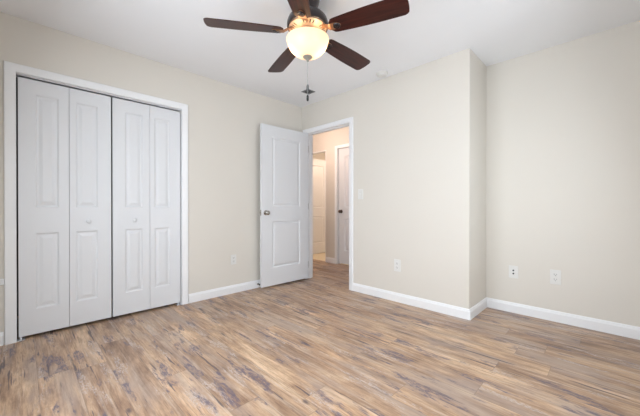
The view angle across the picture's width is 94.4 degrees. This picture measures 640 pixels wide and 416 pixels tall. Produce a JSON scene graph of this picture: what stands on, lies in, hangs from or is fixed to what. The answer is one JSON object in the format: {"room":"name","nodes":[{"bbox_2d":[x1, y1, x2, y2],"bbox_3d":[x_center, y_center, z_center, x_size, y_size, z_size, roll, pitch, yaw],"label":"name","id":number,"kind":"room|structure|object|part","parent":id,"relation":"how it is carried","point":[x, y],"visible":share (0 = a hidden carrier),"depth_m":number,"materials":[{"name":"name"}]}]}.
{"room":"empty bedroom","nodes":[
{"label":"empty bedroom","id":0,"kind":"room"},
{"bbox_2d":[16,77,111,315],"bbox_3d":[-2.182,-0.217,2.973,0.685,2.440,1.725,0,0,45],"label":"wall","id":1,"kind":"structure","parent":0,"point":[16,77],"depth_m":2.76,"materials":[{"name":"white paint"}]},
{"bbox_2d":[0,12,301,332],"bbox_3d":[-1.389,-0.217,3.204,0.115,2.440,3.310,0,0,45],"label":"wall","id":2,"kind":"structure","parent":0,"point":[224,120],"depth_m":3.23,"materials":[{"name":"paint"}]},
{"bbox_2d":[0,332,3,345],"bbox_3d":[-2.375,0.959,2.123,0.014,0.095,0.150,0,0,45],"label":"baseboard","id":3,"kind":"structure","parent":2,"relation":"attached to","point":[1,333],"depth_m":2.17,"materials":[{"name":"paint"}]},
{"bbox_2d":[3,61,187,344],"bbox_3d":[-1.892,-0.039,2.685,0.134,2.087,1.326,0,0,45],"label":"door","id":4,"kind":"structure","parent":2,"relation":"in","point":[64,122],"depth_m":2.54,"materials":[{"name":"paint"}]},
{"bbox_2d":[188,280,259,302],"bbox_3d":[-0.820,0.954,3.689,0.014,0.095,1.596,0,0,45],"label":"baseboard","id":5,"kind":"structure","parent":2,"relation":"attached to","point":[208,294],"depth_m":3.38,"materials":[{"name":"paint"}]},
{"bbox_2d":[231,254,235,264],"bbox_3d":[-1.017,0.607,3.493,0.009,0.115,0.070,0,0,45],"label":"wall outlet","id":6,"kind":"object","parent":2,"relation":"attached to","point":[233,257],"visible":1,"depth_m":3.49,"materials":[{"name":"white plastic"}]},
{"bbox_2d":[313,153,324,159],"bbox_3d":[-0.408,-0.230,6.877,0.100,2.440,3.285,0,0,45],"label":"wall","id":7,"kind":"structure","parent":0,"point":[321,156],"depth_m":7.22,"materials":[{"name":"paint"}]},
{"bbox_2d":[0,252,639,415],"bbox_3d":[0.390,1.026,3.757,5.435,0.050,6.595,0,0,45],"label":"floor","id":8,"kind":"structure","parent":0,"point":[316,345],"depth_m":1.93,"materials":[{"name":"brown wood"}]},
{"bbox_2d":[0,0,639,106],"bbox_3d":[0.389,-1.479,3.748,5.435,0.080,6.595,0,0,45],"label":"ceiling","id":9,"kind":"structure","parent":0,"point":[174,33],"depth_m":2.40,"materials":[{"name":"paint"}]},
{"bbox_2d":[203,0,409,100],"bbox_3d":[-0.052,-1.076,2.039,1.285,0.714,1.233,0,0,45],"label":"ceiling fan","id":10,"kind":"object","parent":9,"relation":"hanging from","point":[307,39],"visible":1,"depth_m":1.91,"materials":[{"name":"brown wood"}]},
{"bbox_3d":[-0.491,-1.183,1.930,0.499,0.006,0.144,0,12,-10],"label":"blade","id":11,"kind":"part","parent":10,"relation":"part of","materials":[{"name":"brown wood"}]},
{"bbox_3d":[-0.279,-1.185,2.369,0.144,0.006,0.499,-14,7,-27],"label":"blade","id":12,"kind":"part","parent":10,"relation":"part of","materials":[{"name":"brown wood"}]},
{"bbox_3d":[-0.139,-1.182,1.593,0.144,0.006,0.499,12,2,8],"label":"blade","id":13,"kind":"part","parent":10,"relation":"part of","materials":[{"name":"brown wood"}]},
{"bbox_3d":[-0.083,-0.876,1.999,0.004,0.235,0.009,0,0,-3],"label":"pull chain","id":14,"kind":"part","parent":10,"relation":"part of","materials":[{"name":"metal"}]},
{"bbox_3d":[-0.083,-1.079,2.004,0.288,0.120,0.288,0,0,45],"label":"lamp shade","id":15,"kind":"part","parent":10,"relation":"part of","materials":[{"name":"white glass"}]},
{"bbox_3d":[-0.083,-1.204,2.004,0.256,0.018,0.256,0,0,45],"label":"vent plate","id":16,"kind":"part","parent":10,"relation":"part of","materials":[{"name":"gold metal"}]},
{"bbox_3d":[0.203,-1.184,2.303,0.144,0.006,0.499,-16,-11,43],"label":"blade","id":17,"kind":"part","parent":10,"relation":"part of","materials":[{"name":"brown wood"}]},
{"bbox_3d":[0.290,-1.183,1.823,0.499,0.006,0.144,0,-12,26],"label":"blade","id":18,"kind":"part","parent":10,"relation":"part of","materials":[{"name":"brown wood"}]},
{"bbox_2d":[301,89,314,94],"bbox_3d":[-0.144,-1.434,3.662,0.124,0.009,0.124,0,0,45],"label":"ceiling vent","id":19,"kind":"object","parent":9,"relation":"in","point":[309,90],"visible":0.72,"depth_m":3.66,"materials":[{"name":"metal"}]},
{"bbox_2d":[376,70,387,77],"bbox_3d":[0.660,-1.419,3.159,0.124,0.037,0.124,0,0,45],"label":"smoke detector","id":20,"kind":"object","parent":9,"relation":"attached to","point":[380,74],"visible":1,"depth_m":3.12,"materials":[{"name":"white plastic"}]},
{"bbox_2d":[313,126,348,257],"bbox_3d":[0.654,-0.224,5.005,4.046,2.440,0.115,0,0,45],"label":"wall","id":21,"kind":"structure","parent":0,"point":[327,141],"depth_m":5.38,"materials":[{"name":"paint"}]},
{"bbox_2d":[313,150,325,261],"bbox_3d":[0.130,-0.039,6.050,0.806,2.063,0.859,0,0,45],"label":"door","id":22,"kind":"structure","parent":21,"relation":"in","point":[319,166],"depth_m":6.38,"materials":[{"name":"paint"}]},
{"bbox_2d":[326,257,334,263],"bbox_3d":[0.193,0.948,5.376,0.213,0.095,0.014,0,0,45],"label":"baseboard","id":23,"kind":"structure","parent":21,"relation":"attached to","point":[328,259],"depth_m":5.37,"materials":[{"name":"paint"}]},
{"bbox_2d":[335,143,348,264],"bbox_3d":[0.611,-0.055,5.019,0.885,2.102,0.158,0,0,45],"label":"door","id":24,"kind":"structure","parent":21,"relation":"in","point":[341,151],"depth_m":5.21,"materials":[{"name":"paint"}]},
{"bbox_2d":[302,53,455,305],"bbox_3d":[0.539,-0.218,3.541,2.146,2.440,0.115,0,0,45],"label":"wall","id":25,"kind":"structure","parent":0,"point":[404,123],"depth_m":3.11,"materials":[{"name":"paint"}]},
{"bbox_2d":[260,117,352,290],"bbox_3d":[-0.144,-0.057,3.689,0.928,2.115,0.904,0,0,45],"label":"door","id":26,"kind":"structure","parent":25,"relation":"in","point":[286,155],"depth_m":3.86,"materials":[{"name":"paint"}]},
{"bbox_3d":[0.079,-0.053,3.905,0.900,2.107,0.018,0,0,45],"label":"casing","id":27,"kind":"part","parent":26,"relation":"part of","materials":[{"name":"paint"}]},
{"bbox_2d":[358,189,362,198],"bbox_3d":[0.475,-0.163,3.509,0.072,0.118,0.020,0,0,45],"label":"light switch","id":28,"kind":"object","parent":25,"relation":"attached to","point":[360,191],"visible":1,"depth_m":3.51,"materials":[{"name":"white plastic"}]},
{"bbox_2d":[394,259,400,271],"bbox_3d":[0.827,0.615,3.170,0.078,0.129,0.009,0,0,45],"label":"wall outlet","id":29,"kind":"object","parent":25,"relation":"attached to","point":[397,263],"visible":1,"depth_m":3.17,"materials":[{"name":"white plastic"}]},
{"bbox_2d":[352,283,469,319],"bbox_3d":[0.872,0.955,3.123,1.338,0.095,0.014,0,0,45],"label":"baseboard","id":30,"kind":"structure","parent":25,"relation":"attached to","point":[447,309],"depth_m":3.02,"materials":[{"name":"paint"}]},
{"bbox_2d":[456,48,486,308],"bbox_3d":[1.695,-0.217,3.100,0.115,2.440,1.120,0,0,45],"label":"wall","id":31,"kind":"structure","parent":0,"point":[471,72],"depth_m":2.73,"materials":[{"name":"paint"}]},
{"bbox_2d":[470,298,486,319],"bbox_3d":[1.516,0.956,2.833,0.014,0.095,0.510,0,0,45],"label":"baseboard","id":32,"kind":"structure","parent":31,"relation":"attached to","point":[479,307],"depth_m":2.81,"materials":[{"name":"paint"}]},
{"bbox_2d":[486,20,639,326],"bbox_3d":[2.143,-0.215,2.647,1.159,2.440,0.115,0,0,45],"label":"wall","id":33,"kind":"structure","parent":0,"point":[563,120],"depth_m":2.55,"materials":[{"name":"paint"}]},
{"bbox_2d":[509,265,517,278],"bbox_3d":[1.855,0.614,2.845,0.078,0.118,0.013,0,0,45],"label":"jack plate","id":34,"kind":"object","parent":33,"relation":"attached to","point":[513,270],"visible":1,"depth_m":2.84,"materials":[{"name":"white plastic"}]},
{"bbox_2d":[550,269,560,284],"bbox_3d":[2.082,0.612,2.623,0.078,0.129,0.009,0,0,45],"label":"wall outlet","id":35,"kind":"object","parent":33,"relation":"attached to","point":[555,275],"visible":1,"depth_m":2.62,"materials":[{"name":"white plastic"}]},
{"bbox_2d":[486,297,639,339],"bbox_3d":[2.097,0.957,2.605,1.159,0.095,0.014,0,0,45],"label":"baseboard","id":36,"kind":"structure","parent":33,"relation":"attached to","point":[624,330],"depth_m":2.55,"materials":[{"name":"paint"}]}
]}

